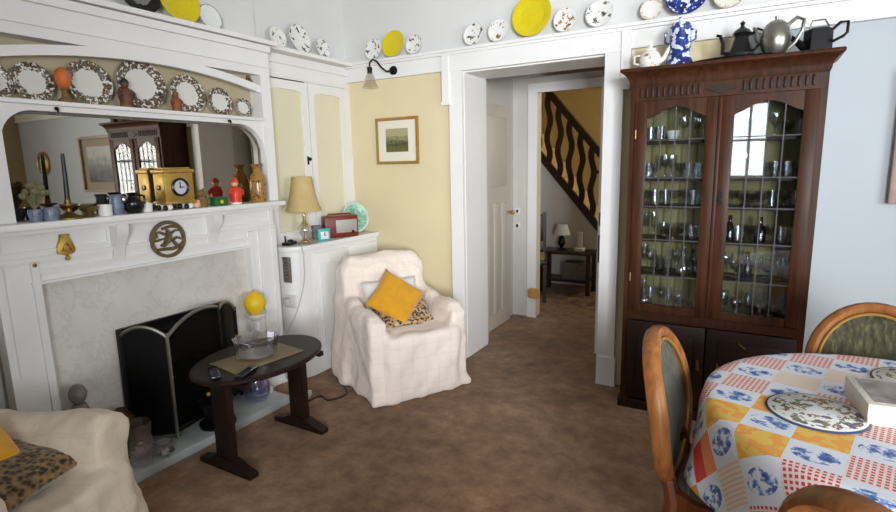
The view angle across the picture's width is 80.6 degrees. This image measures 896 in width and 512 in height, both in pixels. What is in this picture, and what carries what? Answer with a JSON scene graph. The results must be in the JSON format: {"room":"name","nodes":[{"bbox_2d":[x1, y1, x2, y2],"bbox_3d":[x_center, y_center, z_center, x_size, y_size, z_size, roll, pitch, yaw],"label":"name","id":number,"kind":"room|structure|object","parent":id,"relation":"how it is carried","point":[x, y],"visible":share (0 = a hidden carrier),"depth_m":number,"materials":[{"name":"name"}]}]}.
{"room":"living room","nodes":[
{"label":"living room","id":0,"kind":"room"},
{"bbox_2d":[0,0,254,408],"bbox_3d":[-1.681,-0.471,2.918,0.045,3.000,1.660,4,11,30],"label":"wall","id":1,"kind":"structure","parent":0,"point":[237,16],"depth_m":3.29,"materials":[{"name":"paint"}]},
{"bbox_2d":[252,0,344,60],"bbox_3d":[-2.301,-0.307,2.045,0.150,3.000,5.700,4,11,30],"label":"wall","id":2,"kind":"structure","parent":0,"point":[323,19],"depth_m":3.92,"materials":[{"name":"paint"}]},
{"bbox_2d":[268,45,354,244],"bbox_3d":[-1.003,-0.803,3.980,0.130,1.346,0.951,4,11,30],"label":"upper cabinet","id":3,"kind":"object","parent":2,"relation":"attached to","point":[310,97],"visible":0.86,"depth_m":3.97,"materials":[{"name":"white paint"}]},
{"bbox_2d":[269,26,286,46],"bbox_3d":[-1.161,-1.496,3.609,0.037,0.147,0.150,5,11,30],"label":"plate","id":4,"kind":"object","parent":3,"relation":"on","point":[276,34],"visible":0.87,"depth_m":3.62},
{"bbox_2d":[289,23,310,51],"bbox_3d":[-1.059,-1.559,3.784,0.051,0.206,0.210,4,11,29],"label":"plate","id":5,"kind":"object","parent":3,"relation":"on","point":[300,38],"visible":0.94,"depth_m":3.79,"materials":[{"name":"ceramic"}]},
{"bbox_2d":[316,38,329,56],"bbox_3d":[-0.942,-1.565,3.985,0.037,0.147,0.150,5,11,30],"label":"plate","id":6,"kind":"object","parent":3,"relation":"on","point":[322,47],"visible":0.95,"depth_m":3.99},
{"bbox_2d":[137,282,695,511],"bbox_3d":[0.629,1.062,2.877,7.600,0.101,9.600,4,11,30],"label":"floor","id":7,"kind":"structure","parent":0,"point":[521,436],"depth_m":2.84,"materials":[{"name":"carpet"}]},
{"bbox_2d":[0,408,148,511],"bbox_3d":[-1.617,0.807,1.774,0.864,0.896,0.815,0,10,7],"label":"armchair","id":8,"kind":"object","parent":7,"relation":"on","point":[102,479],"visible":0.8,"depth_m":1.94,"materials":[{"name":"fabric"}]},
{"bbox_2d":[0,438,76,511],"bbox_3d":[-1.548,0.748,1.809,0.375,0.131,0.380,0,10,7],"label":"cushion","id":9,"kind":"object","parent":8,"relation":"on","point":[34,468],"visible":0.8,"depth_m":1.81,"materials":[{"name":"fabric"}]},
{"bbox_2d":[0,426,19,460],"bbox_3d":[-1.673,0.661,1.809,0.271,0.200,0.318,3,11,24],"label":"cushion","id":10,"kind":"object","parent":9,"relation":"on","point":[8,448],"visible":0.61,"depth_m":1.86,"materials":[{"name":"fabric"}]},
{"bbox_2d":[0,200,286,440],"bbox_3d":[-1.552,0.383,3.002,0.200,1.286,1.600,4,11,30],"label":"fireplace","id":11,"kind":"object","parent":7,"relation":"on","point":[61,319],"visible":0.59,"depth_m":2.75,"materials":[{"name":"stone"}]},
{"bbox_2d":[19,181,49,221],"bbox_3d":[-1.827,-0.242,2.349,0.071,0.179,0.120,4,11,30],"label":"flower pot","id":12,"kind":"object","parent":11,"relation":"on","point":[37,190],"visible":1,"depth_m":2.33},
{"bbox_2d":[42,207,60,220],"bbox_3d":[-1.806,-0.192,2.405,0.072,0.060,0.071,4,11,30],"label":"cup","id":13,"kind":"object","parent":11,"relation":"on","point":[49,213],"visible":0.97,"depth_m":2.38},
{"bbox_2d":[56,234,74,259],"bbox_3d":[-1.796,-0.041,2.485,0.030,0.124,0.080,4,11,30],"label":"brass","id":14,"kind":"object","parent":11,"relation":"attached to","point":[65,246],"visible":1,"depth_m":2.48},
{"bbox_2d":[57,153,83,219],"bbox_3d":[-1.765,-0.320,2.439,0.110,0.300,0.110,4,11,30],"label":"candlestick","id":15,"kind":"object","parent":11,"relation":"on","point":[68,215],"visible":0.96,"depth_m":2.43,"materials":[{"name":"gold metal"}]},
{"bbox_2d":[60,153,69,199],"bbox_3d":[-1.765,-0.357,2.434,0.022,0.226,0.026,4,11,30],"label":"candle","id":16,"kind":"object","parent":15,"relation":"on","point":[63,164],"depth_m":2.43,"materials":[{"name":"wax"}]},
{"bbox_2d":[108,194,126,214],"bbox_3d":[-1.665,-0.260,2.668,0.086,0.100,0.072,-6,11,-25],"label":"jug","id":17,"kind":"object","parent":11,"relation":"on","point":[118,206],"visible":0.9,"depth_m":2.65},
{"bbox_2d":[124,192,145,213],"bbox_3d":[-1.621,-0.273,2.721,0.099,0.105,0.099,-4,10,-15],"label":"jug","id":18,"kind":"object","parent":11,"relation":"on","point":[133,205],"visible":0.98,"depth_m":2.70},
{"bbox_2d":[0,0,278,224],"bbox_3d":[-1.833,-0.688,2.463,0.200,1.021,2.600,4,11,30],"label":"overmantel","id":19,"kind":"object","parent":11,"relation":"on","point":[108,148],"visible":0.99,"depth_m":2.70,"materials":[{"name":"paint"}]},
{"bbox_2d":[0,65,14,96],"bbox_3d":[-1.943,-0.753,2.263,0.028,0.147,0.148,4,11,30],"label":"plate","id":20,"kind":"object","parent":19,"relation":"on","point":[6,87],"visible":0.98,"depth_m":2.30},
{"bbox_2d":[10,61,54,99],"bbox_3d":[-1.873,-0.787,2.383,0.033,0.171,0.172,4,11,30],"label":"plate","id":21,"kind":"object","parent":19,"relation":"on","point":[32,81],"visible":0.97,"depth_m":2.38,"materials":[{"name":"ceramic"}]},
{"bbox_2d":[53,67,72,101],"bbox_3d":[-1.778,-0.792,2.445,0.068,0.158,0.068,4,11,30],"label":"egg cup","id":22,"kind":"object","parent":19,"relation":"on","point":[62,78],"visible":0.97,"depth_m":2.43,"materials":[{"name":"orange ceramic"}]},
{"bbox_2d":[66,60,112,104],"bbox_3d":[-1.754,-0.847,2.585,0.042,0.214,0.216,4,11,30],"label":"plate","id":23,"kind":"object","parent":19,"relation":"on","point":[91,84],"visible":0.94,"depth_m":2.59,"materials":[{"name":"ceramic"}]},
{"bbox_2d":[116,77,135,106],"bbox_3d":[-1.641,-0.832,2.690,0.071,0.148,0.099,4,11,30],"label":"figurine","id":24,"kind":"object","parent":19,"relation":"on","point":[126,96],"visible":0.97,"depth_m":2.67,"materials":[{"name":"brown ceramic"}]},
{"bbox_2d":[2,111,261,221],"bbox_3d":[-1.599,-0.501,2.909,0.027,0.490,1.415,4,11,30],"label":"mirror","id":25,"kind":"object","parent":19,"relation":"attached to","point":[105,155],"depth_m":2.70,"materials":[{"name":"grey mirror"}]},
{"bbox_2d":[0,97,265,120],"bbox_3d":[-1.591,-0.776,2.851,0.126,0.020,1.430,4,11,30],"label":"niche shelf","id":26,"kind":"object","parent":19,"relation":"attached to","point":[15,102],"depth_m":2.66,"materials":[{"name":"white paint"}]},
{"bbox_2d":[116,60,165,108],"bbox_3d":[-1.625,-0.911,2.805,0.050,0.258,0.260,4,11,30],"label":"plate","id":27,"kind":"object","parent":19,"relation":"on","point":[149,87],"visible":0.79,"depth_m":2.82,"materials":[{"name":"ceramic"}]},
{"bbox_2d":[124,0,160,11],"bbox_3d":[-1.608,-1.382,2.743,0.059,0.235,0.240,5,11,30],"label":"plate","id":28,"kind":"object","parent":19,"relation":"on","point":[148,5],"visible":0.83,"depth_m":2.77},
{"bbox_2d":[170,90,182,110],"bbox_3d":[-1.505,-0.859,2.926,0.055,0.115,0.077,4,11,30],"label":"figurine","id":29,"kind":"object","parent":19,"relation":"on","point":[176,103],"visible":0.96,"depth_m":2.91,"materials":[{"name":"brown ceramic"}]},
{"bbox_2d":[160,0,199,21],"bbox_3d":[-1.494,-1.424,2.938,0.061,0.245,0.250,5,11,30],"label":"plate","id":30,"kind":"object","parent":19,"relation":"on","point":[189,10],"visible":0.88,"depth_m":2.96,"materials":[{"name":"yellow ceramic"}]},
{"bbox_2d":[170,74,205,111],"bbox_3d":[-1.492,-0.931,3.034,0.042,0.214,0.216,4,11,30],"label":"plate","id":31,"kind":"object","parent":19,"relation":"on","point":[190,91],"visible":0.87,"depth_m":3.04,"materials":[{"name":"ceramic"}]},
{"bbox_2d":[200,4,221,27],"bbox_3d":[-1.395,-1.404,3.107,0.037,0.147,0.150,5,11,30],"label":"plate","id":32,"kind":"object","parent":19,"relation":"on","point":[209,15],"visible":0.93,"depth_m":3.11,"materials":[{"name":"white ceramic"}]},
{"bbox_2d":[208,87,231,114],"bbox_3d":[-1.387,-0.940,3.217,0.032,0.167,0.168,4,11,30],"label":"plate","id":33,"kind":"object","parent":19,"relation":"on","point":[219,100],"visible":0.98,"depth_m":3.22,"materials":[{"name":"ceramic"}]},
{"bbox_2d":[235,98,251,116],"bbox_3d":[-1.302,-0.945,3.366,0.024,0.123,0.124,4,11,30],"label":"plate","id":34,"kind":"object","parent":19,"relation":"on","point":[243,107],"visible":0.94,"depth_m":3.37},
{"bbox_2d":[0,200,285,237],"bbox_3d":[-1.548,-0.225,2.887,0.160,0.050,1.600,4,11,30],"label":"mantel shelf","id":35,"kind":"object","parent":11,"relation":"attached to","point":[25,229],"depth_m":2.66,"materials":[{"name":"white paint"}]},
{"bbox_2d":[149,221,185,257],"bbox_3d":[-1.542,-0.092,2.914,0.068,0.204,0.204,4,11,30],"label":"trivet","id":36,"kind":"object","parent":11,"relation":"attached to","point":[168,238],"visible":1,"depth_m":2.90,"materials":[{"name":"brown metal"}]},
{"bbox_2d":[150,167,196,210],"bbox_3d":[-1.513,-0.373,2.920,0.121,0.229,0.195,4,11,30],"label":"mantel clock","id":37,"kind":"object","parent":11,"relation":"on","point":[172,185],"visible":1,"depth_m":2.87,"materials":[{"name":"gold metal"}]},
{"bbox_2d":[209,196,227,205],"bbox_3d":[-1.360,-0.325,3.140,0.063,0.054,0.094,4,11,30],"label":"trinket box","id":38,"kind":"object","parent":11,"relation":"on","point":[219,200],"visible":1,"depth_m":3.11,"materials":[{"name":"green ceramic"}]},
{"bbox_2d":[228,177,243,204],"bbox_3d":[-1.306,-0.401,3.247,0.079,0.165,0.110,4,11,30],"label":"figurine","id":39,"kind":"object","parent":11,"relation":"on","point":[235,192],"visible":1,"depth_m":3.23,"materials":[{"name":"red ceramic"}]},
{"bbox_2d":[249,164,266,201],"bbox_3d":[-1.224,-0.468,3.403,0.104,0.240,0.104,4,11,30],"label":"vase","id":40,"kind":"object","parent":11,"relation":"on","point":[258,187],"visible":0.99,"depth_m":3.37,"materials":[{"name":"ceramic"}]},
{"bbox_2d":[129,386,289,482],"bbox_3d":[-1.490,1.015,2.960,0.355,0.050,1.290,4,11,30],"label":"hearth","id":41,"kind":"object","parent":7,"relation":"on","point":[193,439],"visible":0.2,"depth_m":2.90,"materials":[{"name":"stone"}]},
{"bbox_2d":[68,384,89,408],"bbox_3d":[-1.756,0.834,2.542,0.120,0.460,0.117,4,11,30],"label":"figurine","id":42,"kind":"object","parent":41,"relation":"on","point":[77,393],"visible":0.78,"depth_m":2.49,"materials":[{"name":"stone"}]},
{"bbox_2d":[114,406,136,458],"bbox_3d":[-1.661,0.902,2.714,0.095,0.265,0.095,4,11,30],"label":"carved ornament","id":43,"kind":"object","parent":41,"relation":"on","point":[132,450],"visible":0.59,"depth_m":2.71,"materials":[{"name":"brown wood"}]},
{"bbox_2d":[128,416,155,464],"bbox_3d":[-1.543,0.933,2.647,0.129,0.220,0.129,-9,12,-37],"label":"crystal vase","id":44,"kind":"object","parent":41,"relation":"on","point":[140,443],"visible":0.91,"depth_m":2.65,"materials":[{"name":"glass"}]},
{"bbox_2d":[117,300,243,444],"bbox_3d":[-1.457,0.630,3.051,0.182,0.676,0.732,4,11,30],"label":"fire screen","id":45,"kind":"object","parent":41,"relation":"on","point":[145,354],"visible":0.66,"depth_m":2.83,"materials":[{"name":"metal"}]},
{"bbox_2d":[197,392,236,431],"bbox_3d":[-1.334,0.849,3.044,0.198,0.242,0.198,-4,10,-15],"label":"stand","id":46,"kind":"object","parent":41,"relation":"on","point":[205,404],"visible":0.31,"depth_m":2.99,"materials":[{"name":"black metal"}]},
{"bbox_2d":[243,290,272,395],"bbox_3d":[-1.232,0.553,3.427,0.140,0.690,0.138,4,11,30],"label":"stand","id":47,"kind":"object","parent":41,"relation":"on","point":[254,303],"visible":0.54,"depth_m":3.37,"materials":[{"name":"yellow"}]},
{"bbox_2d":[189,335,327,480],"bbox_3d":[-0.997,0.784,2.858,0.536,0.520,0.744,4,11,30],"label":"coffee table","id":48,"kind":"object","parent":7,"relation":"on","point":[226,458],"visible":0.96,"depth_m":2.67,"materials":[{"name":"brown wood"}]},
{"bbox_2d":[210,343,302,374],"bbox_3d":[-1.000,0.531,2.778,0.240,0.006,0.400,6,12,36],"label":"mat","id":49,"kind":"object","parent":48,"relation":"on","point":[233,365],"visible":0.74,"depth_m":2.72,"materials":[{"name":"brown fabric"}]},
{"bbox_2d":[231,330,277,360],"bbox_3d":[-1.013,0.473,2.787,0.228,0.106,0.228,4,11,30],"label":"crystal bowl","id":50,"kind":"object","parent":49,"relation":"on","point":[257,352],"visible":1,"depth_m":2.78,"materials":[{"name":"glass"}]},
{"bbox_2d":[277,231,378,377],"bbox_3d":[-0.909,0.339,4.128,0.280,0.960,0.955,4,11,30],"label":"base cabinet","id":51,"kind":"object","parent":7,"relation":"on","point":[315,316],"visible":0.43,"depth_m":3.83,"materials":[{"name":"white paint"}]},
{"bbox_2d":[282,257,291,282],"bbox_3d":[-1.120,0.097,3.675,0.070,0.180,0.017,4,11,30],"label":"air vent","id":52,"kind":"object","parent":51,"relation":"attached to","point":[287,274],"visible":1,"depth_m":3.67,"materials":[{"name":"grey metal"}]},
{"bbox_2d":[285,176,321,243],"bbox_3d":[-1.036,-0.329,3.794,0.254,0.475,0.254,4,11,30],"label":"lamp","id":53,"kind":"object","parent":51,"relation":"on","point":[303,199],"visible":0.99,"depth_m":3.70,"materials":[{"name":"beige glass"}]},
{"bbox_2d":[321,212,357,237],"bbox_3d":[-0.841,-0.243,4.127,0.270,0.184,0.112,-7,12,-31],"label":"radio","id":54,"kind":"object","parent":51,"relation":"on","point":[346,225],"visible":0.91,"depth_m":4.09,"materials":[{"name":"plastic"}]},
{"bbox_2d":[336,219,356,232],"bbox_3d":[-0.787,-0.234,4.109,0.170,0.100,0.006,-7,12,-31],"label":"grille","id":55,"kind":"object","parent":54,"relation":"attached to","point":[342,225],"depth_m":4.10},
{"bbox_2d":[342,202,368,231],"bbox_3d":[-0.764,-0.321,4.372,0.230,0.243,0.067,-7,11,-30],"label":"glass plate","id":56,"kind":"object","parent":51,"relation":"on","point":[355,208],"visible":0.66,"depth_m":4.40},
{"bbox_2d":[331,249,470,407],"bbox_3d":[-0.363,0.445,3.716,0.811,0.896,0.831,-7,11,-29],"label":"armchair","id":57,"kind":"object","parent":7,"relation":"on","point":[386,366],"visible":0.91,"depth_m":3.50,"materials":[{"name":"fabric"}]},
{"bbox_2d":[361,276,415,309],"bbox_3d":[-0.406,0.301,3.788,0.420,0.262,0.134,-7,11,-29],"label":"cushion","id":58,"kind":"object","parent":57,"relation":"on","point":[368,288],"visible":0.17,"depth_m":3.70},
{"bbox_2d":[365,269,423,322],"bbox_3d":[-0.362,0.292,3.656,0.248,0.370,0.386,4,11,27],"label":"cushion","id":59,"kind":"object","parent":57,"relation":"on","point":[393,297],"visible":0.98,"depth_m":3.60,"materials":[{"name":"fabric"}]},
{"bbox_2d":[371,295,433,326],"bbox_3d":[-0.313,0.398,3.683,0.434,0.192,0.249,-6,11,-26],"label":"cushion","id":60,"kind":"object","parent":57,"relation":"on","point":[421,314],"visible":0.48,"depth_m":3.62,"materials":[{"name":"fabric"}]},
{"bbox_2d":[540,212,546,302],"bbox_3d":[0.889,0.005,5.870,0.400,0.951,0.401,1,10,10],"label":"chair","id":61,"kind":"object","parent":7,"relation":"on","point":[543,217],"visible":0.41,"depth_m":5.92,"materials":[{"name":"brown wood"}]},
{"bbox_2d":[540,247,596,296],"bbox_3d":[1.403,0.172,6.188,0.600,0.491,0.320,4,11,30],"label":"table","id":62,"kind":"object","parent":7,"relation":"on","point":[588,253],"visible":0.68,"depth_m":6.13,"materials":[{"name":"brown wood"}]},
{"bbox_2d":[553,224,570,249],"bbox_3d":[1.325,-0.222,6.160,0.200,0.300,0.200,4,11,30],"label":"table lamp","id":63,"kind":"object","parent":62,"relation":"on","point":[560,229],"visible":1,"depth_m":6.11,"materials":[{"name":"fabric"}]},
{"bbox_2d":[546,274,592,283],"bbox_3d":[1.405,0.266,6.204,0.540,0.020,0.280,4,11,30],"label":"shelf","id":64,"kind":"object","parent":62,"relation":"attached to","point":[551,277],"depth_m":6.13,"materials":[{"name":"brown wood"}]},
{"bbox_2d":[562,260,590,280],"bbox_3d":[1.489,0.164,6.136,0.280,0.201,0.200,4,11,30],"label":"storage box","id":65,"kind":"object","parent":62,"relation":"on","point":[571,269],"visible":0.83,"depth_m":6.06,"materials":[{"name":"brown"}]},
{"bbox_2d":[540,91,599,286],"bbox_3d":[1.743,-1.092,6.681,2.106,3.134,0.980,4,11,30],"label":"staircase","id":66,"kind":"structure","parent":7,"relation":"on","point":[564,198],"depth_m":6.38,"materials":[{"name":"brown wood"}]},
{"bbox_2d":[642,325,713,511],"bbox_3d":[0.954,0.725,1.791,0.582,0.929,0.461,5,12,33],"label":"dining chair","id":67,"kind":"object","parent":7,"relation":"on","point":[667,380],"visible":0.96,"depth_m":1.76,"materials":[{"name":"brown wood"}]},
{"bbox_2d":[617,46,846,420],"bbox_3d":[1.503,-0.044,3.001,1.015,2.000,0.341,4,11,30],"label":"china cabinet","id":68,"kind":"object","parent":7,"relation":"on","point":[793,86],"visible":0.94,"depth_m":2.93,"materials":[{"name":"brown wood"}]},
{"bbox_2d":[633,44,669,66],"bbox_3d":[1.146,-1.119,2.975,0.116,0.142,0.180,-7,11,-31],"label":"teapot","id":69,"kind":"object","parent":68,"relation":"on","point":[650,56],"visible":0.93,"depth_m":2.94,"materials":[{"name":"ceramic"}]},
{"bbox_2d":[664,16,696,64],"bbox_3d":[1.280,-1.177,2.915,0.143,0.272,0.144,-4,10,-18],"label":"coffee pot","id":70,"kind":"object","parent":68,"relation":"on","point":[680,41],"visible":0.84,"depth_m":2.87,"materials":[{"name":"ceramic"}]},
{"bbox_2d":[641,266,787,286],"bbox_3d":[1.527,0.114,3.065,0.868,0.014,0.212,4,11,30],"label":"shelf","id":71,"kind":"object","parent":68,"relation":"attached to","point":[765,280],"depth_m":3.03,"materials":[{"name":"brown wood"}]},
{"bbox_2d":[642,234,790,247],"bbox_3d":[1.523,-0.088,3.030,0.867,0.014,0.212,4,11,30],"label":"shelf","id":72,"kind":"object","parent":68,"relation":"attached to","point":[737,236],"depth_m":3.00,"materials":[{"name":"brown wood"}]},
{"bbox_2d":[644,203,794,210],"bbox_3d":[1.519,-0.280,2.997,0.868,0.014,0.213,4,11,30],"label":"shelf","id":73,"kind":"object","parent":68,"relation":"attached to","point":[750,205],"depth_m":2.97,"materials":[{"name":"brown wood"}]},
{"bbox_2d":[645,177,796,180],"bbox_3d":[1.516,-0.433,2.970,0.868,0.014,0.213,4,11,30],"label":"shelf","id":74,"kind":"object","parent":68,"relation":"attached to","point":[663,179],"depth_m":2.83,"materials":[{"name":"brown wood"}]},
{"bbox_2d":[646,136,800,144],"bbox_3d":[1.511,-0.639,2.934,0.867,0.014,0.212,4,11,30],"label":"shelf","id":75,"kind":"object","parent":68,"relation":"attached to","point":[787,139],"depth_m":2.91,"materials":[{"name":"brown wood"}]},
{"bbox_2d":[694,52,774,61],"bbox_3d":[1.510,-1.026,2.763,0.434,0.016,0.187,4,11,30],"label":"tray","id":76,"kind":"object","parent":68,"relation":"on","point":[753,54],"visible":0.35,"depth_m":2.69,"materials":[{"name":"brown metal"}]},
{"bbox_2d":[716,21,762,55],"bbox_3d":[1.518,-1.119,2.745,0.129,0.195,0.200,-7,11,-30],"label":"coffee pot","id":77,"kind":"object","parent":76,"relation":"on","point":[741,44],"visible":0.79,"depth_m":2.71,"materials":[{"name":"metal"}]},
{"bbox_2d":[753,15,805,52],"bbox_3d":[1.650,-1.106,2.643,0.178,0.185,0.153,-3,10,-10],"label":"teapot","id":78,"kind":"object","parent":76,"relation":"on","point":[776,36],"visible":0.92,"depth_m":2.60,"materials":[{"name":"grey metal"}]},
{"bbox_2d":[740,252,752,276],"bbox_3d":[1.688,0.046,2.987,0.058,0.140,0.060,-1,10,-2],"label":"bottle","id":79,"kind":"object","parent":68,"relation":"on","point":[746,271],"visible":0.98,"depth_m":2.97,"materials":[{"name":"clear glass"}]},
{"bbox_2d":[753,217,765,242],"bbox_3d":[1.700,-0.144,2.880,0.058,0.140,0.060,8,14,43],"label":"bottle","id":80,"kind":"object","parent":68,"relation":"on","point":[762,230],"visible":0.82,"depth_m":2.86,"materials":[{"name":"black glass"}]},
{"bbox_2d":[791,18,849,50],"bbox_3d":[1.809,-1.072,2.592,0.253,0.153,0.107,4,11,30],"label":"pot","id":81,"kind":"object","parent":68,"relation":"on","point":[817,37],"visible":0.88,"depth_m":2.55,"materials":[{"name":"black metal"}]},
{"bbox_2d":[778,485,892,511],"bbox_3d":[0.974,0.857,1.027,0.582,0.929,0.461,-4,10,-15],"label":"dining chair","id":82,"kind":"object","parent":7,"relation":"on","point":[812,498],"visible":1,"depth_m":0.95,"materials":[{"name":"brown wood"}]},
{"bbox_2d":[804,302,895,360],"bbox_3d":[1.584,0.683,1.959,0.461,0.929,0.582,4,11,30],"label":"dining chair","id":83,"kind":"object","parent":7,"relation":"on","point":[865,329],"visible":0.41,"depth_m":2.11,"materials":[{"name":"brown wood"}]},
{"bbox_3d":[1.350,0.838,1.578,1.078,0.738,1.078,4,11,30],"label":"dining table","id":84,"kind":"object","parent":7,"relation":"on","visible":0},
{"bbox_2d":[684,353,895,511],"bbox_3d":[1.356,0.599,1.531,1.193,0.268,1.200,4,11,30],"label":"tablecloth","id":85,"kind":"object","parent":84,"relation":"on","point":[743,457],"visible":0.79,"depth_m":1.48,"materials":[{"name":"fabric"}]},
{"bbox_2d":[765,393,871,434],"bbox_3d":[1.087,0.460,1.562,0.260,0.005,0.260,4,11,30],"label":"placemat","id":86,"kind":"object","parent":85,"relation":"on","point":[809,411],"visible":0.94,"depth_m":1.55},
{"bbox_2d":[844,375,895,427],"bbox_3d":[1.327,0.430,1.531,0.243,0.064,0.220,3,11,23],"label":"game box","id":87,"kind":"object","parent":85,"relation":"on","point":[874,399],"visible":1,"depth_m":1.53,"materials":[{"name":"cardboard"}]},
{"bbox_2d":[855,378,895,404],"bbox_3d":[1.328,0.400,1.525,0.206,0.002,0.180,3,11,23],"label":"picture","id":88,"kind":"object","parent":87,"relation":"on","point":[877,391],"depth_m":1.56},
{"bbox_2d":[870,367,895,380],"bbox_3d":[1.559,0.418,1.748,0.260,0.005,0.260,4,11,30],"label":"placemat","id":89,"kind":"object","parent":85,"relation":"on","point":[886,373],"visible":0.68,"depth_m":1.82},
{"bbox_2d":[487,76,512,315],"bbox_3d":[0.359,-0.498,4.761,0.105,2.340,0.920,4,11,30],"label":"wall","id":90,"kind":"structure","parent":0,"point":[499,90],"depth_m":4.92,"materials":[{"name":"paint"}]},
{"bbox_2d":[487,103,514,331],"bbox_3d":[0.445,-0.323,4.708,0.110,1.990,0.620,4,11,30],"label":"door","id":91,"kind":"structure","parent":90,"relation":"in","point":[498,116],"depth_m":4.74,"materials":[{"name":"white paint"}]},
{"bbox_2d":[513,70,604,315],"bbox_3d":[1.171,-0.537,4.891,1.380,2.340,0.120,4,11,30],"label":"wall","id":92,"kind":"structure","parent":0,"point":[520,83],"depth_m":5.05,"materials":[{"name":"paint"}]},
{"bbox_2d":[536,93,541,315],"bbox_3d":[0.861,-0.464,5.091,0.016,2.141,0.131,4,11,30],"label":"trim","id":93,"kind":"structure","parent":92,"relation":"attached to","point":[539,94],"depth_m":5.09,"materials":[{"name":"wood"}]},
{"bbox_2d":[527,77,601,317],"bbox_3d":[1.197,-0.457,4.806,1.001,2.210,0.025,4,11,30],"label":"trim","id":94,"kind":"structure","parent":92,"relation":"attached to","point":[533,89],"depth_m":4.95,"materials":[{"name":"white paint"}]},
{"bbox_2d":[594,76,604,353],"bbox_3d":[1.312,-0.322,4.307,0.091,2.090,0.764,4,11,30],"label":"door","id":95,"kind":"structure","parent":92,"relation":"in","point":[602,92],"depth_m":3.97,"materials":[{"name":"white paint"}]},
{"bbox_2d":[541,87,601,204],"bbox_3d":[2.063,-1.375,7.099,5.600,3.200,0.101,4,11,30],"label":"wall","id":96,"kind":"structure","parent":0,"point":[584,104],"depth_m":7.14,"materials":[{"name":"paint"}]},
{"bbox_2d":[342,0,895,384],"bbox_3d":[1.872,-0.579,3.116,6.301,3.001,0.361,4,11,30],"label":"wall","id":97,"kind":"structure","parent":0,"point":[853,261],"depth_m":3.34,"materials":[{"name":"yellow paint"}]},
{"bbox_2d":[375,116,419,164],"bbox_3d":[-0.401,-0.904,4.154,0.401,0.361,0.023,4,11,30],"label":"framed print","id":98,"kind":"object","parent":97,"relation":"attached to","point":[397,138],"visible":1,"depth_m":4.15},
{"bbox_2d":[464,55,604,356],"bbox_3d":[0.661,-0.259,3.880,1.050,2.159,0.360,4,11,30],"label":"trim","id":99,"kind":"structure","parent":97,"relation":"attached to","point":[474,80],"depth_m":4.06,"materials":[{"name":"white paint"}]},
{"bbox_2d":[441,30,632,386],"bbox_3d":[0.553,-0.284,3.695,1.330,2.275,0.056,4,11,30],"label":"trim","id":100,"kind":"structure","parent":97,"relation":"attached to","point":[616,46],"depth_m":3.50,"materials":[{"name":"white paint"}]},
{"bbox_2d":[344,0,895,83],"bbox_3d":[1.727,-1.270,2.817,5.951,0.140,0.076,4,11,30],"label":"trim","id":101,"kind":"structure","parent":97,"relation":"attached to","point":[724,22],"depth_m":2.98,"materials":[{"name":"white paint"}]},
{"bbox_2d":[365,38,381,59],"bbox_3d":[-0.576,-1.596,4.076,0.164,0.161,0.040,4,11,29],"label":"plate","id":102,"kind":"object","parent":101,"relation":"on","point":[373,48],"visible":0.99,"depth_m":4.08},
{"bbox_2d":[382,30,403,56],"bbox_3d":[-0.415,-1.601,3.983,0.200,0.196,0.049,5,11,30],"label":"plate","id":103,"kind":"object","parent":101,"relation":"on","point":[392,44],"visible":1,"depth_m":3.99,"materials":[{"name":"yellow ceramic"}]},
{"bbox_2d":[406,34,421,53],"bbox_3d":[-0.251,-1.560,3.892,0.144,0.141,0.035,5,11,30],"label":"plate","id":104,"kind":"object","parent":101,"relation":"on","point":[414,42],"visible":1,"depth_m":3.90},
{"bbox_2d":[463,22,482,44],"bbox_3d":[0.175,-1.534,3.650,0.156,0.153,0.038,5,11,30],"label":"plate","id":105,"kind":"object","parent":101,"relation":"on","point":[473,33],"visible":1,"depth_m":3.65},
{"bbox_2d":[488,18,507,41],"bbox_3d":[0.338,-1.521,3.558,0.150,0.153,0.038,4,11,29],"label":"plate","id":106,"kind":"object","parent":101,"relation":"on","point":[498,29],"visible":1,"depth_m":3.56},
{"bbox_2d":[512,0,550,35],"bbox_3d":[0.543,-1.567,3.435,0.269,0.274,0.068,5,11,30],"label":"plate","id":107,"kind":"object","parent":101,"relation":"on","point":[529,17],"visible":1,"depth_m":3.44,"materials":[{"name":"yellow ceramic"}]},
{"bbox_2d":[553,6,576,31],"bbox_3d":[0.739,-1.492,3.330,0.154,0.157,0.039,5,11,30],"label":"plate","id":108,"kind":"object","parent":101,"relation":"on","point":[565,18],"visible":1,"depth_m":3.33,"materials":[{"name":"ceramic"}]},
{"bbox_2d":[585,0,612,26],"bbox_3d":[0.923,-1.481,3.225,0.168,0.165,0.041,5,11,30],"label":"plate","id":109,"kind":"object","parent":101,"relation":"on","point":[599,12],"visible":1,"depth_m":3.23,"materials":[{"name":"ceramic"}]},
{"bbox_2d":[640,0,661,19],"bbox_3d":[1.183,-1.439,3.079,0.124,0.122,0.030,5,11,30],"label":"plate","id":110,"kind":"object","parent":101,"relation":"on","point":[650,9],"visible":1,"depth_m":3.08,"materials":[{"name":"white ceramic"}]},
{"bbox_2d":[665,0,705,13],"bbox_3d":[1.347,-1.480,2.981,0.230,0.226,0.056,5,11,30],"label":"plate","id":111,"kind":"object","parent":101,"relation":"on","point":[676,6],"visible":1,"depth_m":2.99,"materials":[{"name":"ceramic"}]},
{"bbox_2d":[886,128,895,203],"bbox_3d":[2.621,-0.565,2.448,0.860,0.661,0.041,4,11,30],"label":"painting","id":112,"kind":"object","parent":97,"relation":"attached to","point":[891,196],"visible":1,"depth_m":2.68,"materials":[{"name":"paint"}]},
{"bbox_3d":[0.922,-1.668,4.298,1.380,0.101,1.060,4,11,30],"label":"ceiling","id":113,"kind":"structure","parent":0,"visible":0},
{"bbox_2d":[526,66,604,76],"bbox_3d":[0.987,-1.495,4.041,0.790,0.155,0.150,4,11,30],"label":"beam","id":114,"kind":"structure","parent":113,"relation":"attached to","point":[603,67],"depth_m":4.09,"materials":[{"name":"white wood"}]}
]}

